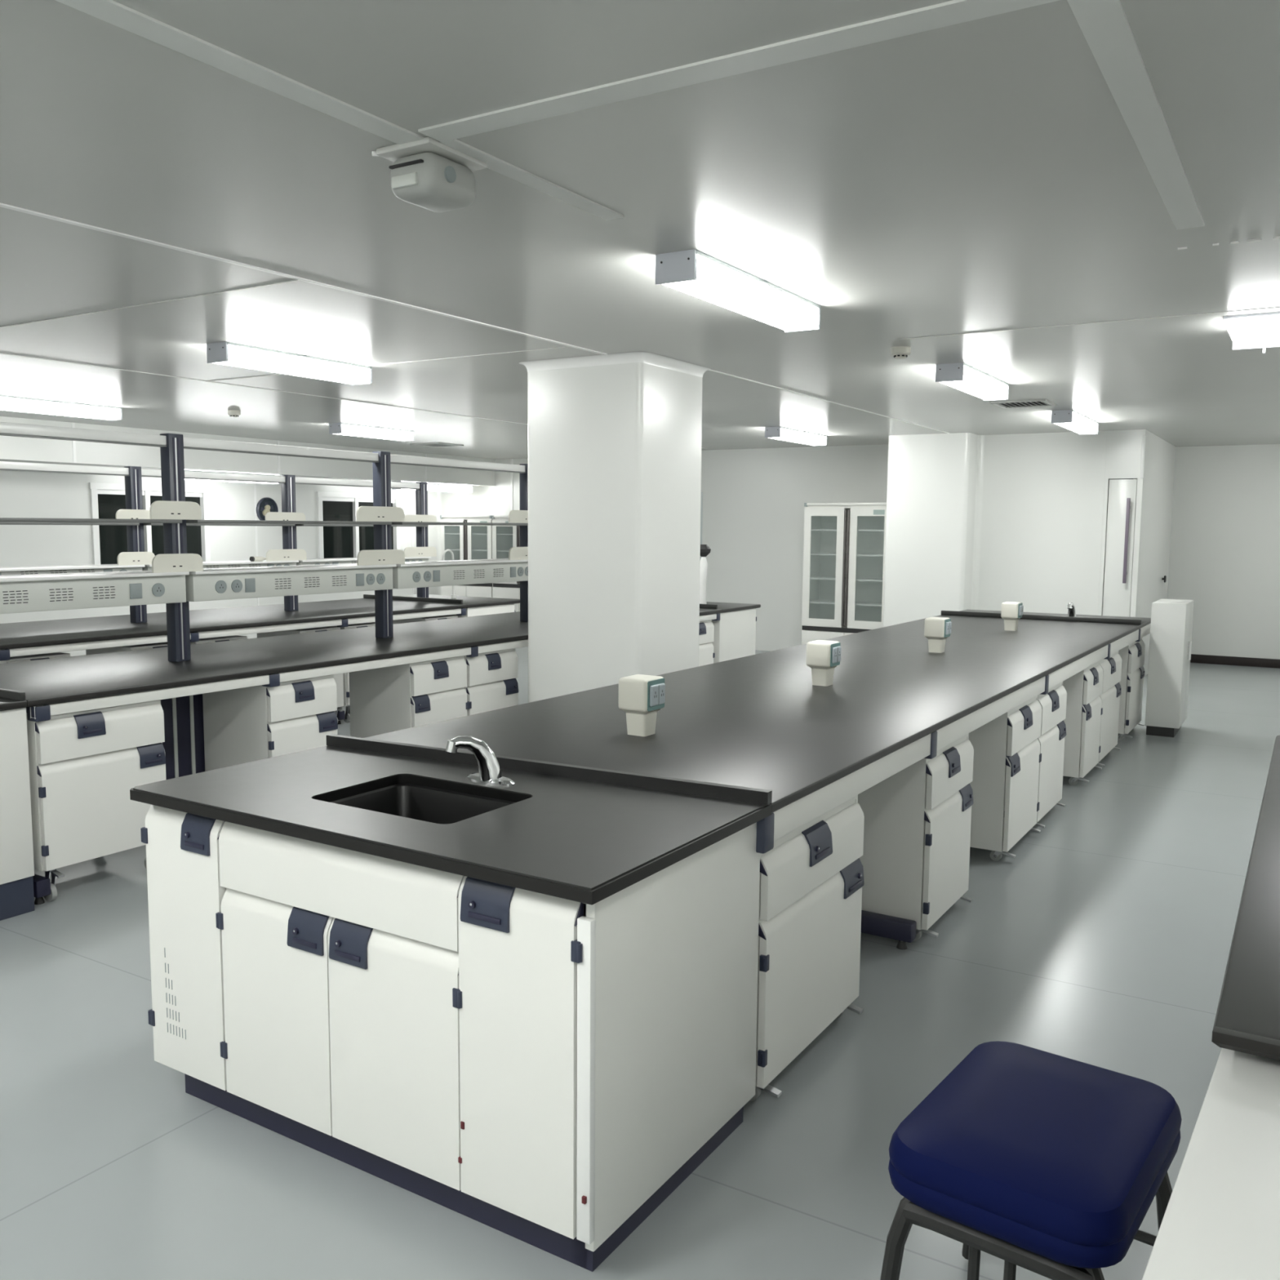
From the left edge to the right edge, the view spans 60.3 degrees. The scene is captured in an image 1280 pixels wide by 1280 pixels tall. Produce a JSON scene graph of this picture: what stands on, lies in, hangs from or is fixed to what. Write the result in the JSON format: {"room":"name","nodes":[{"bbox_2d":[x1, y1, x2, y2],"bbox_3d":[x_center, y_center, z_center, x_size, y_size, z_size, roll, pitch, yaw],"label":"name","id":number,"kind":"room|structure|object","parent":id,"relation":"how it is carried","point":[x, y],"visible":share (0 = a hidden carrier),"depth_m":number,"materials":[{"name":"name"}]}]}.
{"room":"laboratory","nodes":[
{"label":"laboratory","id":0,"kind":"room"},
{"bbox_2d":[0,470,437,656],"bbox_3d":[-7.005,-0.723,10.728,0.100,2.200,15.000,4,7,31],"label":"wall","id":1,"kind":"structure","parent":0,"point":[23,494],"depth_m":12.43,"materials":[{"name":"paint"}]},
{"bbox_2d":[88,482,210,564],"bbox_3d":[-5.660,-1.255,12.794,0.120,1.075,1.580,4,7,31],"label":"window","id":2,"kind":"structure","parent":1,"relation":"in","point":[108,541],"depth_m":12.51,"materials":[{"name":"white"}]},
{"bbox_2d":[256,497,278,519],"bbox_3d":[-4.776,-1.661,14.137,0.040,0.330,0.330,4,7,31],"label":"exhaust fan","id":3,"kind":"object","parent":1,"relation":"attached to","point":[264,505],"visible":0.72,"depth_m":14.10,"materials":[{"name":"grey paint"}]},
{"bbox_2d":[315,491,399,558],"bbox_3d":[-3.959,-1.527,15.550,0.120,1.075,1.620,4,7,31],"label":"window","id":4,"kind":"structure","parent":1,"relation":"in","point":[334,542],"depth_m":15.34,"materials":[{"name":"white"}]},
{"bbox_2d":[435,491,441,595],"bbox_3d":[-3.080,-1.290,16.941,0.060,2.110,0.060,4,7,31],"label":"trim","id":5,"kind":"structure","parent":1,"relation":"attached to","point":[438,494],"depth_m":16.91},
{"bbox_2d":[0,458,486,486],"bbox_3d":[-6.541,-1.735,10.342,1.169,0.080,15.000,4,7,31],"label":"ceiling","id":6,"kind":"structure","parent":0,"point":[1,460],"depth_m":12.18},
{"bbox_2d":[184,470,279,484],"bbox_3d":[-4.750,-1.872,12.690,0.167,0.102,1.368,4,7,31],"label":"ceiling lamp","id":7,"kind":"object","parent":6,"relation":"attached to","point":[184,470],"visible":0.06,"depth_m":12.66,"materials":[{"name":"grey"}]},
{"bbox_2d":[184,478,277,484],"bbox_3d":[-4.751,-1.867,12.692,0.155,0.086,1.336,4,7,31],"label":"diffuser","id":8,"kind":"object","parent":7,"relation":"attached to","point":[184,478],"depth_m":12.68,"materials":[{"name":"white"}]},
{"bbox_2d":[391,481,472,493],"bbox_3d":[-2.923,-2.164,15.650,0.167,0.102,1.508,4,7,31],"label":"ceiling lamp","id":9,"kind":"object","parent":6,"relation":"attached to","point":[431,486],"visible":0.7,"depth_m":15.78,"materials":[{"name":"grey"}]},
{"bbox_2d":[401,484,471,492],"bbox_3d":[-2.925,-2.159,15.651,0.155,0.086,1.476,4,7,31],"label":"diffuser","id":10,"kind":"object","parent":9,"relation":"attached to","point":[432,487],"depth_m":15.80,"materials":[{"name":"white"}]},
{"bbox_2d":[0,416,494,485],"bbox_3d":[-6.028,-1.878,10.012,0.030,0.440,14.800,4,7,31],"label":"wall","id":11,"kind":"structure","parent":0,"point":[11,447],"depth_m":12.24,"materials":[{"name":"paint"}]},
{"bbox_2d":[441,457,528,515],"bbox_3d":[-1.486,-1.381,16.043,3.900,2.500,0.100,4,7,31],"label":"wall","id":12,"kind":"structure","parent":0,"point":[495,500],"depth_m":16.36,"materials":[{"name":"paint"}]},
{"bbox_2d":[519,351,711,702],"bbox_3d":[-0.153,-0.414,6.807,0.912,2.500,0.852,4,7,31],"label":"wall column","id":13,"kind":"structure","parent":0,"point":[614,440],"depth_m":6.47,"materials":[{"name":"white"}]},
{"bbox_2d":[0,0,1279,459],"bbox_3d":[-0.812,-1.808,7.625,11.350,0.106,16.400,4,7,31],"label":"ceiling","id":14,"kind":"structure","parent":0,"point":[986,174],"depth_m":3.36,"materials":[{"name":"paint"}]},
{"bbox_2d":[0,395,122,420],"bbox_3d":[-4.738,-1.868,8.863,0.167,0.102,1.148,4,7,31],"label":"ceiling lamp","id":15,"kind":"object","parent":14,"relation":"attached to","point":[13,403],"visible":1,"depth_m":8.85,"materials":[{"name":"grey"}]},
{"bbox_2d":[206,341,372,385],"bbox_3d":[-1.994,-1.589,6.371,0.167,0.102,1.068,4,7,31],"label":"ceiling lamp","id":16,"kind":"object","parent":14,"relation":"attached to","point":[228,353],"visible":1,"depth_m":6.24,"materials":[{"name":"grey"}]},
{"bbox_2d":[328,422,413,440],"bbox_3d":[-2.664,-2.074,11.006,0.167,0.102,1.008,4,7,31],"label":"ceiling lamp","id":17,"kind":"object","parent":14,"relation":"attached to","point":[342,428],"visible":1,"depth_m":10.90,"materials":[{"name":"grey"}]},
{"bbox_2d":[371,136,487,212],"bbox_3d":[-0.550,-1.207,2.894,0.203,0.125,0.230,4,7,31],"label":"projector","id":18,"kind":"object","parent":14,"relation":"attached to","point":[427,173],"depth_m":2.82,"materials":[{"name":"grey"}]},
{"bbox_2d":[655,248,820,332],"bbox_3d":[0.422,-1.363,4.366,0.167,0.102,1.138,4,7,31],"label":"ceiling lamp","id":19,"kind":"object","parent":14,"relation":"attached to","point":[695,273],"visible":1,"depth_m":4.17,"materials":[{"name":"grey"}]},
{"bbox_2d":[764,426,826,445],"bbox_3d":[1.588,-2.054,11.131,0.167,0.102,1.188,4,7,31],"label":"ceiling lamp","id":20,"kind":"object","parent":14,"relation":"attached to","point":[779,433],"visible":1,"depth_m":10.94,"materials":[{"name":"grey"}]},
{"bbox_2d":[890,346,911,359],"bbox_3d":[1.398,-1.539,5.910,0.104,0.055,0.104,4,7,31],"label":"smoke detector","id":21,"kind":"object","parent":14,"relation":"attached to","point":[898,352],"visible":1,"depth_m":5.88,"materials":[{"name":"white plastic"}]},
{"bbox_2d":[935,362,1008,400],"bbox_3d":[2.103,-1.615,6.929,0.167,0.102,1.108,4,7,31],"label":"ceiling lamp","id":22,"kind":"object","parent":14,"relation":"attached to","point":[962,376],"visible":1,"depth_m":6.70,"materials":[{"name":"grey"}]},
{"bbox_2d":[991,399,1056,408],"bbox_3d":[2.947,-1.812,8.465,0.400,0.014,0.400,4,7,31],"label":"ceiling vent","id":23,"kind":"object","parent":14,"relation":"in","point":[1037,402],"visible":1,"depth_m":8.46,"materials":[{"name":"white"}]},
{"bbox_2d":[1051,409,1098,434],"bbox_3d":[3.745,-1.865,9.465,0.167,0.102,1.228,4,7,31],"label":"ceiling lamp","id":24,"kind":"object","parent":14,"relation":"attached to","point":[1071,420],"visible":1,"depth_m":9.17,"materials":[{"name":"grey"}]},
{"bbox_2d":[1223,311,1279,353],"bbox_3d":[3.048,-1.396,4.968,0.720,0.120,0.425,4,7,31],"label":"lamp","id":25,"kind":"object","parent":14,"relation":"attached to","point":[1255,331],"visible":1,"depth_m":4.96,"materials":[{"name":"white"}]},
{"bbox_2d":[1226,315,1279,343],"bbox_3d":[3.042,-1.411,4.955,0.690,0.063,0.380,4,7,31],"label":"diffuser","id":26,"kind":"object","parent":25,"relation":"attached to","point":[1242,329],"depth_m":4.95,"materials":[{"name":"white"}]},
{"bbox_2d":[0,646,1279,1279],"bbox_3d":[-1.343,0.739,8.204,12.550,0.100,16.400,4,7,31],"label":"floor","id":27,"kind":"structure","parent":0,"point":[1105,941],"depth_m":3.15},
{"bbox_2d":[0,707,34,920],"bbox_3d":[-3.065,0.666,4.315,1.130,0.818,0.735,4,7,31],"label":"base cabinet","id":28,"kind":"object","parent":27,"relation":"on","point":[16,848],"visible":1,"depth_m":4.28,"materials":[{"name":"white metal"}]},
{"bbox_2d":[0,688,27,711],"bbox_3d":[-3.087,0.228,4.258,1.200,0.062,0.768,4,7,31],"label":"countertop","id":29,"kind":"structure","parent":28,"relation":"on","point":[10,700],"depth_m":4.25,"materials":[{"name":"black"}]},
{"bbox_2d":[0,652,71,663],"bbox_3d":[-3.690,0.459,6.578,0.527,0.754,0.387,4,7,31],"label":"base cabinet","id":30,"kind":"object","parent":27,"relation":"on","point":[58,655],"visible":0.02,"depth_m":6.44,"materials":[{"name":"white metal"}]},
{"bbox_2d":[26,700,166,902],"bbox_3d":[-2.432,0.654,4.739,0.527,0.764,0.567,4,7,31],"label":"base cabinet","id":31,"kind":"object","parent":27,"relation":"on","point":[84,766],"visible":0.82,"depth_m":4.55,"materials":[{"name":"white metal"}]},
{"bbox_2d":[85,641,167,654],"bbox_3d":[-3.276,0.393,7.248,0.527,0.754,0.427,4,7,31],"label":"base cabinet","id":32,"kind":"object","parent":27,"relation":"on","point":[91,651],"visible":0.03,"depth_m":7.06,"materials":[{"name":"white metal"}]},
{"bbox_2d":[159,693,204,779],"bbox_3d":[-2.337,0.552,5.556,0.166,0.800,0.260,4,7,31],"label":"table leg","id":33,"kind":"object","parent":27,"relation":"on","point":[184,729],"visible":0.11,"depth_m":5.50,"materials":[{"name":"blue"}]},
{"bbox_2d":[190,635,247,644],"bbox_3d":[-3.030,0.354,7.647,0.527,0.754,0.427,4,7,31],"label":"base cabinet","id":34,"kind":"object","parent":27,"relation":"on","point":[235,637],"visible":0.03,"depth_m":7.50,"materials":[{"name":"white metal"}]},
{"bbox_2d":[0,608,466,724],"bbox_3d":[-3.097,0.256,8.254,1.272,0.822,3.995,4,7,31],"label":"frame","id":35,"kind":"object","parent":27,"relation":"on","point":[5,655],"visible":0.23,"depth_m":7.42,"materials":[{"name":"white metal"}]},
{"bbox_2d":[0,598,466,649],"bbox_3d":[-3.094,-0.165,8.210,1.290,0.030,3.990,4,7,31],"label":"countertop","id":36,"kind":"structure","parent":35,"relation":"on","point":[65,631],"depth_m":7.74,"materials":[{"name":"black"}]},
{"bbox_2d":[0,461,436,622],"bbox_3d":[-3.084,-0.709,8.146,0.247,1.065,4.422,4,7,31],"label":"rack","id":37,"kind":"object","parent":36,"relation":"on","point":[135,558],"visible":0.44,"depth_m":8.11,"materials":[{"name":"metal"}]},
{"bbox_2d":[0,521,139,525],"bbox_3d":[-3.804,-0.737,6.971,0.230,0.018,1.254,4,7,31],"label":"shelf","id":38,"kind":"object","parent":37,"relation":"attached to","point":[1,522],"depth_m":7.02,"materials":[{"name":"grey"}]},
{"bbox_2d":[0,564,144,571],"bbox_3d":[-3.806,-0.455,6.994,0.247,0.016,1.304,4,7,31],"label":"shelf","id":39,"kind":"object","parent":37,"relation":"attached to","point":[104,567],"depth_m":7.15,"materials":[{"name":"white"}]},
{"bbox_2d":[143,523,294,526],"bbox_3d":[-3.105,-0.849,8.103,0.230,0.018,1.244,4,7,31],"label":"shelf","id":40,"kind":"object","parent":37,"relation":"attached to","point":[144,524],"depth_m":8.01,"materials":[{"name":"grey"}]},
{"bbox_2d":[144,560,298,567],"bbox_3d":[-3.107,-0.567,8.126,0.247,0.016,1.294,4,7,31],"label":"shelf","id":41,"kind":"object","parent":37,"relation":"attached to","point":[148,563],"depth_m":8.23,"materials":[{"name":"white"}]},
{"bbox_2d":[296,524,428,526],"bbox_3d":[-2.362,-0.968,9.307,0.230,0.018,1.424,4,7,31],"label":"shelf","id":42,"kind":"object","parent":37,"relation":"attached to","point":[299,525],"depth_m":9.01,"materials":[{"name":"grey"}]},
{"bbox_2d":[298,556,431,562],"bbox_3d":[-2.364,-0.686,9.330,0.247,0.016,1.474,4,7,31],"label":"shelf","id":43,"kind":"object","parent":37,"relation":"attached to","point":[301,559],"depth_m":9.06,"materials":[{"name":"white"}]},
{"bbox_2d":[202,675,337,771],"bbox_3d":[-1.876,0.566,5.640,0.527,0.764,0.437,4,7,31],"label":"base cabinet","id":44,"kind":"object","parent":27,"relation":"on","point":[244,725],"visible":0.41,"depth_m":5.46,"materials":[{"name":"white metal"}]},
{"bbox_2d":[257,626,343,723],"bbox_3d":[-2.572,0.281,8.389,0.527,0.754,0.397,4,7,31],"label":"base cabinet","id":45,"kind":"object","parent":27,"relation":"on","point":[338,678],"visible":0.13,"depth_m":8.34,"materials":[{"name":"white metal"}]},
{"bbox_2d":[332,622,375,722],"bbox_3d":[-2.355,0.246,8.741,0.527,0.754,0.367,4,7,31],"label":"base cabinet","id":46,"kind":"object","parent":27,"relation":"on","point":[346,675],"visible":0.2,"depth_m":8.51,"materials":[{"name":"white metal"}]},
{"bbox_2d":[26,613,719,904],"bbox_3d":[-1.351,0.387,7.121,1.182,0.822,5.810,4,7,31],"label":"frame","id":47,"kind":"object","parent":27,"relation":"on","point":[42,885],"visible":0.26,"depth_m":5.10,"materials":[{"name":"white"}]},
{"bbox_2d":[0,608,722,706],"bbox_3d":[-1.354,-0.034,7.067,1.200,0.030,5.850,4,7,31],"label":"countertop","id":48,"kind":"structure","parent":47,"relation":"on","point":[45,682],"depth_m":5.64,"materials":[{"name":"black"}]},
{"bbox_2d":[0,422,528,662],"bbox_3d":[-1.953,-0.508,6.023,0.257,1.120,4.532,4,7,31],"label":"rack","id":49,"kind":"object","parent":48,"relation":"on","point":[176,578],"visible":0.96,"depth_m":5.64,"materials":[{"name":"metal"}]},
{"bbox_2d":[0,517,182,523],"bbox_3d":[-2.676,-0.526,4.842,0.240,0.018,1.349,4,7,31],"label":"shelf","id":50,"kind":"object","parent":49,"relation":"attached to","point":[153,520],"depth_m":4.96,"materials":[{"name":"grey"}]},
{"bbox_2d":[0,570,189,582],"bbox_3d":[-2.678,-0.275,4.862,0.257,0.016,1.399,4,7,31],"label":"shelf","id":51,"kind":"object","parent":49,"relation":"attached to","point":[135,575],"depth_m":5.06,"materials":[{"name":"white"}]},
{"bbox_2d":[186,520,391,524],"bbox_3d":[-1.928,-0.646,6.055,0.240,0.018,1.339,4,7,31],"label":"shelf","id":52,"kind":"object","parent":49,"relation":"attached to","point":[240,522],"depth_m":5.93,"materials":[{"name":"grey"}]},
{"bbox_2d":[188,563,396,574],"bbox_3d":[-1.930,-0.395,6.075,0.257,0.016,1.389,4,7,31],"label":"shelf","id":53,"kind":"object","parent":49,"relation":"attached to","point":[354,567],"depth_m":6.04,"materials":[{"name":"white"}]},
{"bbox_2d":[391,521,528,525],"bbox_3d":[-1.181,-0.765,7.266,0.240,0.018,1.344,4,7,31],"label":"shelf","id":54,"kind":"object","parent":49,"relation":"attached to","point":[510,523],"depth_m":7.13,"materials":[{"name":"grey"}]},
{"bbox_2d":[395,558,528,566],"bbox_3d":[-1.183,-0.514,7.285,0.257,0.016,1.394,4,7,31],"label":"shelf","id":55,"kind":"object","parent":49,"relation":"attached to","point":[500,562],"depth_m":7.24,"materials":[{"name":"white"}]},
{"bbox_2d":[349,655,468,737],"bbox_3d":[-1.346,0.481,6.499,0.527,0.764,0.469,4,7,31],"label":"base cabinet","id":56,"kind":"object","parent":27,"relation":"on","point":[385,700],"visible":0.4,"depth_m":6.31,"materials":[{"name":"white metal"}]},
{"bbox_2d":[392,614,457,624],"bbox_3d":[-1.871,0.169,9.525,0.527,0.754,0.417,4,7,31],"label":"base cabinet","id":57,"kind":"object","parent":27,"relation":"on","point":[439,617],"visible":0.02,"depth_m":9.34,"materials":[{"name":"white metal"}]},
{"bbox_2d":[370,603,515,622],"bbox_3d":[-1.844,0.061,10.256,1.220,0.818,0.690,4,7,31],"label":"base cabinet","id":58,"kind":"object","parent":27,"relation":"on","point":[506,608],"visible":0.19,"depth_m":9.85,"materials":[{"name":"grey"}]},
{"bbox_2d":[363,594,519,608],"bbox_3d":[-1.829,-0.385,10.257,1.290,0.065,0.838,4,7,31],"label":"countertop","id":59,"kind":"structure","parent":58,"relation":"on","point":[471,602],"depth_m":10.00,"materials":[{"name":"black"}]},
{"bbox_2d":[140,804,759,1271],"bbox_3d":[-0.508,0.835,2.879,1.434,0.818,0.776,4,7,32],"label":"base cabinet","id":60,"kind":"object","parent":27,"relation":"on","point":[543,1071],"visible":0.96,"depth_m":2.47,"materials":[{"name":"white"}]},
{"bbox_2d":[129,733,772,905],"bbox_3d":[-0.504,0.396,2.822,1.473,0.062,0.795,4,7,32],"label":"countertop","id":61,"kind":"structure","parent":60,"relation":"on","point":[584,834],"depth_m":2.65,"materials":[{"name":"black"}]},
{"bbox_2d":[312,775,531,824],"bbox_3d":[-0.554,0.525,2.820,0.470,0.244,0.343,4,7,32],"label":"sink","id":62,"kind":"object","parent":61,"relation":"in","point":[433,801],"visible":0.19,"depth_m":2.98,"materials":[{"name":"black"}]},
{"bbox_2d":[445,735,515,786],"bbox_3d":[-0.424,0.318,2.971,0.184,0.128,0.108,1,6,2],"label":"faucet","id":63,"kind":"object","parent":61,"relation":"on","point":[490,771],"visible":1,"depth_m":2.94,"materials":[{"name":"silver metal"}]},
{"bbox_2d":[440,515,493,597],"bbox_3d":[-2.399,-0.986,16.188,0.960,1.671,0.516,4,7,31],"label":"tall cabinet","id":64,"kind":"object","parent":27,"relation":"on","point":[466,542],"visible":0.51,"depth_m":16.03,"materials":[{"name":"grey"}]},
{"bbox_2d":[463,648,518,715],"bbox_3d":[-1.097,0.441,6.901,0.527,0.764,0.482,4,7,31],"label":"base cabinet","id":65,"kind":"object","parent":27,"relation":"on","point":[492,684],"visible":0.36,"depth_m":6.74,"materials":[{"name":"white metal"}]},
{"bbox_2d":[491,515,519,612],"bbox_3d":[-1.573,-0.927,15.683,0.960,1.671,0.516,4,7,31],"label":"tall cabinet","id":66,"kind":"object","parent":27,"relation":"on","point":[504,537],"visible":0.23,"depth_m":15.65,"materials":[{"name":"grey"}]},
{"bbox_2d":[698,619,715,666],"bbox_3d":[0.295,0.218,9.157,0.527,0.764,0.479,4,7,31],"label":"base cabinet","id":67,"kind":"object","parent":27,"relation":"on","point":[706,628],"visible":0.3,"depth_m":9.10,"materials":[{"name":"white metal"}]},
{"bbox_2d":[711,608,756,663],"bbox_3d":[0.374,0.117,9.883,1.134,0.818,0.710,4,7,31],"label":"base cabinet","id":68,"kind":"object","parent":27,"relation":"on","point":[735,633],"visible":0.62,"depth_m":9.51,"materials":[{"name":"grey"}]},
{"bbox_2d":[699,601,760,613],"bbox_3d":[0.374,-0.327,9.864,1.200,0.065,0.748,4,7,31],"label":"countertop","id":69,"kind":"structure","parent":68,"relation":"on","point":[725,606],"depth_m":9.60,"materials":[{"name":"black"}]},
{"bbox_2d":[699,544,711,604],"bbox_3d":[0.563,-0.585,9.822,0.135,0.530,0.130,4,7,31],"label":"eyewash","id":70,"kind":"object","parent":69,"relation":"on","point":[705,549],"visible":0.73,"depth_m":9.79,"materials":[{"name":"white"}]},
{"bbox_2d":[748,795,864,1101],"bbox_3d":[0.308,0.849,3.285,0.527,0.718,0.707,4,7,32],"label":"base cabinet","id":71,"kind":"object","parent":27,"relation":"on","point":[811,882],"visible":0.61,"depth_m":3.10,"materials":[{"name":"white metal"}]},
{"bbox_2d":[801,502,886,644],"bbox_3d":[2.473,-0.675,12.822,1.060,1.821,0.496,4,7,31],"label":"tall cabinet","id":72,"kind":"object","parent":27,"relation":"on","point":[844,544],"visible":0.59,"depth_m":12.86,"materials":[{"name":"grey"}]},
{"bbox_2d":[809,600,881,606],"bbox_3d":[2.483,-0.430,12.867,1.018,0.016,0.410,4,7,31],"label":"shelf","id":73,"kind":"object","parent":72,"relation":"attached to","point":[812,602],"depth_m":12.92,"materials":[{"name":"white"}]},
{"bbox_2d":[810,576,882,581],"bbox_3d":[2.486,-0.710,12.838,1.018,0.016,0.410,4,7,31],"label":"shelf","id":74,"kind":"object","parent":72,"relation":"attached to","point":[812,578],"depth_m":12.89,"materials":[{"name":"white"}]},
{"bbox_2d":[810,552,883,556],"bbox_3d":[2.488,-0.991,12.809,1.018,0.016,0.410,4,7,31],"label":"shelf","id":75,"kind":"object","parent":72,"relation":"attached to","point":[812,554],"depth_m":12.89,"materials":[{"name":"white"}]},
{"bbox_2d":[857,733,973,941],"bbox_3d":[1.003,0.741,4.388,0.527,0.718,0.562,4,7,32],"label":"base cabinet","id":76,"kind":"object","parent":27,"relation":"on","point":[915,859],"visible":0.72,"depth_m":4.12,"materials":[{"name":"white metal"}]},
{"bbox_2d":[755,623,1151,949],"bbox_3d":[1.535,0.516,6.112,1.461,0.818,6.955,4,7,32],"label":"frame","id":77,"kind":"object","parent":27,"relation":"on","point":[795,815],"visible":0.13,"depth_m":3.93,"materials":[{"name":"white"}]},
{"bbox_2d":[364,614,1140,813],"bbox_3d":[1.343,0.123,5.757,1.473,0.030,6.349,4,7,32],"label":"countertop","id":78,"kind":"structure","parent":77,"relation":"on","point":[758,721],"depth_m":4.16,"materials":[{"name":"black"}]},
{"bbox_2d":[618,674,665,736],"bbox_3d":[0.009,0.218,3.662,0.126,0.192,0.124,4,7,32],"label":"power outlet","id":79,"kind":"object","parent":78,"relation":"on","point":[641,696],"visible":1,"depth_m":3.62,"materials":[{"name":"white plastic"}]},
{"bbox_2d":[806,640,841,686],"bbox_3d":[0.809,0.102,4.844,0.126,0.192,0.124,4,7,32],"label":"power outlet","id":80,"kind":"object","parent":78,"relation":"on","point":[823,656],"visible":1,"depth_m":4.80,"materials":[{"name":"white plastic"}]},
{"bbox_2d":[924,617,951,653],"bbox_3d":[1.666,-0.028,6.165,0.126,0.192,0.124,4,7,32],"label":"pedestal","id":81,"kind":"object","parent":78,"relation":"on","point":[936,629],"visible":1,"depth_m":6.12,"materials":[{"name":"white plastic"}]},
{"bbox_2d":[1000,601,1023,631],"bbox_3d":[2.540,-0.162,7.523,0.126,0.192,0.124,4,7,32],"label":"pedestal","id":82,"kind":"object","parent":78,"relation":"on","point":[1011,611],"visible":1,"depth_m":7.48,"materials":[{"name":"white plastic"}]},
{"bbox_2d":[941,609,1151,628],"bbox_3d":[3.229,-0.189,8.748,1.475,0.065,0.748,4,7,32],"label":"countertop","id":83,"kind":"structure","parent":77,"relation":"on","point":[1142,621],"depth_m":8.49,"materials":[{"name":"black"}]},
{"bbox_2d":[968,695,1041,861],"bbox_3d":[1.649,0.639,5.415,0.527,0.718,0.614,4,7,32],"label":"base cabinet","id":84,"kind":"object","parent":27,"relation":"on","point":[1007,757],"visible":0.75,"depth_m":5.10,"materials":[{"name":"white metal"}]},
{"bbox_2d":[880,1040,1182,1279],"bbox_3d":[0.714,1.088,1.998,0.430,0.495,0.524,5,7,37],"label":"stool","id":85,"kind":"object","parent":27,"relation":"on","point":[1051,1166],"visible":0.99,"depth_m":1.86,"materials":[{"name":"blue leather"}]},
{"bbox_2d":[1035,681,1066,827],"bbox_3d":[1.969,0.589,5.922,0.527,0.718,0.612,4,7,32],"label":"base cabinet","id":86,"kind":"object","parent":27,"relation":"on","point":[1053,704],"visible":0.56,"depth_m":5.77,"materials":[{"name":"white metal"}]},
{"bbox_2d":[1062,661,1103,785],"bbox_3d":[2.591,0.492,6.909,0.527,0.718,0.539,4,7,32],"label":"base cabinet","id":87,"kind":"object","parent":27,"relation":"on","point":[1084,711],"visible":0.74,"depth_m":6.61,"materials":[{"name":"white metal"}]},
{"bbox_2d":[1097,650,1121,766],"bbox_3d":[2.921,0.440,7.434,0.527,0.718,0.727,4,7,32],"label":"base cabinet","id":88,"kind":"object","parent":27,"relation":"on","point":[1112,667],"visible":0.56,"depth_m":7.29,"materials":[{"name":"white metal"}]},
{"bbox_2d":[1117,637,1145,740],"bbox_3d":[3.524,0.346,8.391,0.527,0.718,0.687,4,7,32],"label":"base cabinet","id":89,"kind":"object","parent":27,"relation":"on","point":[1132,655],"visible":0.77,"depth_m":8.07,"materials":[{"name":"white metal"}]},
{"bbox_2d":[1145,599,1193,737],"bbox_3d":[4.066,0.204,8.439,0.258,1.000,0.550,4,7,31],"label":"cabinet","id":90,"kind":"object","parent":27,"relation":"on","point":[1171,620],"visible":1,"depth_m":8.22,"materials":[{"name":"white"}]},
{"bbox_2d":[1142,1048,1279,1279],"bbox_3d":[0.884,1.052,0.967,0.892,0.800,1.105,4,7,31],"label":"base cabinet","id":91,"kind":"object","parent":27,"relation":"on","point":[1221,1219],"visible":0.95,"depth_m":1.25,"materials":[{"name":"metal"}]},
{"bbox_3d":[1.917,0.899,2.458,0.700,0.815,2.400,4,7,31],"label":"base cabinet","id":92,"kind":"object","parent":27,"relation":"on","visible":0},
{"bbox_2d":[1211,735,1279,1060],"bbox_3d":[1.846,0.473,2.433,0.847,0.035,2.605,4,7,31],"label":"countertop","id":93,"kind":"structure","parent":92,"relation":"on","point":[1247,1019],"depth_m":1.80,"materials":[{"name":"black"}]},
{"bbox_2d":[701,444,888,651],"bbox_3d":[1.648,-1.134,13.897,3.900,2.500,0.500,4,7,31],"label":"wall","id":94,"kind":"structure","parent":0,"point":[753,500],"depth_m":13.62,"materials":[{"name":"paint"}]},
{"bbox_2d":[883,432,977,626],"bbox_3d":[3.262,-0.921,11.961,0.850,2.500,1.230,4,7,31],"label":"wall","id":95,"kind":"structure","parent":0,"point":[931,496],"depth_m":11.39,"materials":[{"name":"paint"}]},
{"bbox_2d":[970,435,985,609],"bbox_3d":[3.511,-0.871,11.500,0.060,2.500,0.060,4,7,31],"label":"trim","id":96,"kind":"structure","parent":95,"relation":"attached to","point":[980,439],"depth_m":11.47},
{"bbox_2d":[977,429,1146,617],"bbox_3d":[4.192,-0.833,11.178,1.600,2.500,0.100,4,7,31],"label":"wall","id":97,"kind":"structure","parent":0,"point":[1043,493],"depth_m":11.11,"materials":[{"name":"paint"}]},
{"bbox_2d":[1102,479,1137,617],"bbox_3d":[4.690,-0.561,10.832,0.250,2.018,0.130,4,7,31],"label":"door","id":98,"kind":"structure","parent":97,"relation":"in","point":[1122,503],"depth_m":10.81,"materials":[{"name":"grey"}]},
{"bbox_2d":[1134,430,1175,675],"bbox_3d":[5.528,-0.895,11.880,0.140,2.500,2.500,4,7,31],"label":"wall","id":99,"kind":"structure","parent":0,"point":[1160,456],"depth_m":11.66,"materials":[{"name":"white"}]},
{"bbox_2d":[1167,444,1279,659],"bbox_3d":[7.214,-0.932,12.369,2.500,2.500,0.100,4,7,31],"label":"wall","id":100,"kind":"structure","parent":0,"point":[1224,546],"depth_m":12.60,"materials":[{"name":"paint"}]},
{"bbox_2d":[1190,653,1279,668],"bbox_3d":[7.173,0.266,12.441,2.300,0.100,0.020,4,7,31],"label":"baseboard","id":101,"kind":"structure","parent":100,"relation":"attached to","point":[1202,659],"depth_m":12.64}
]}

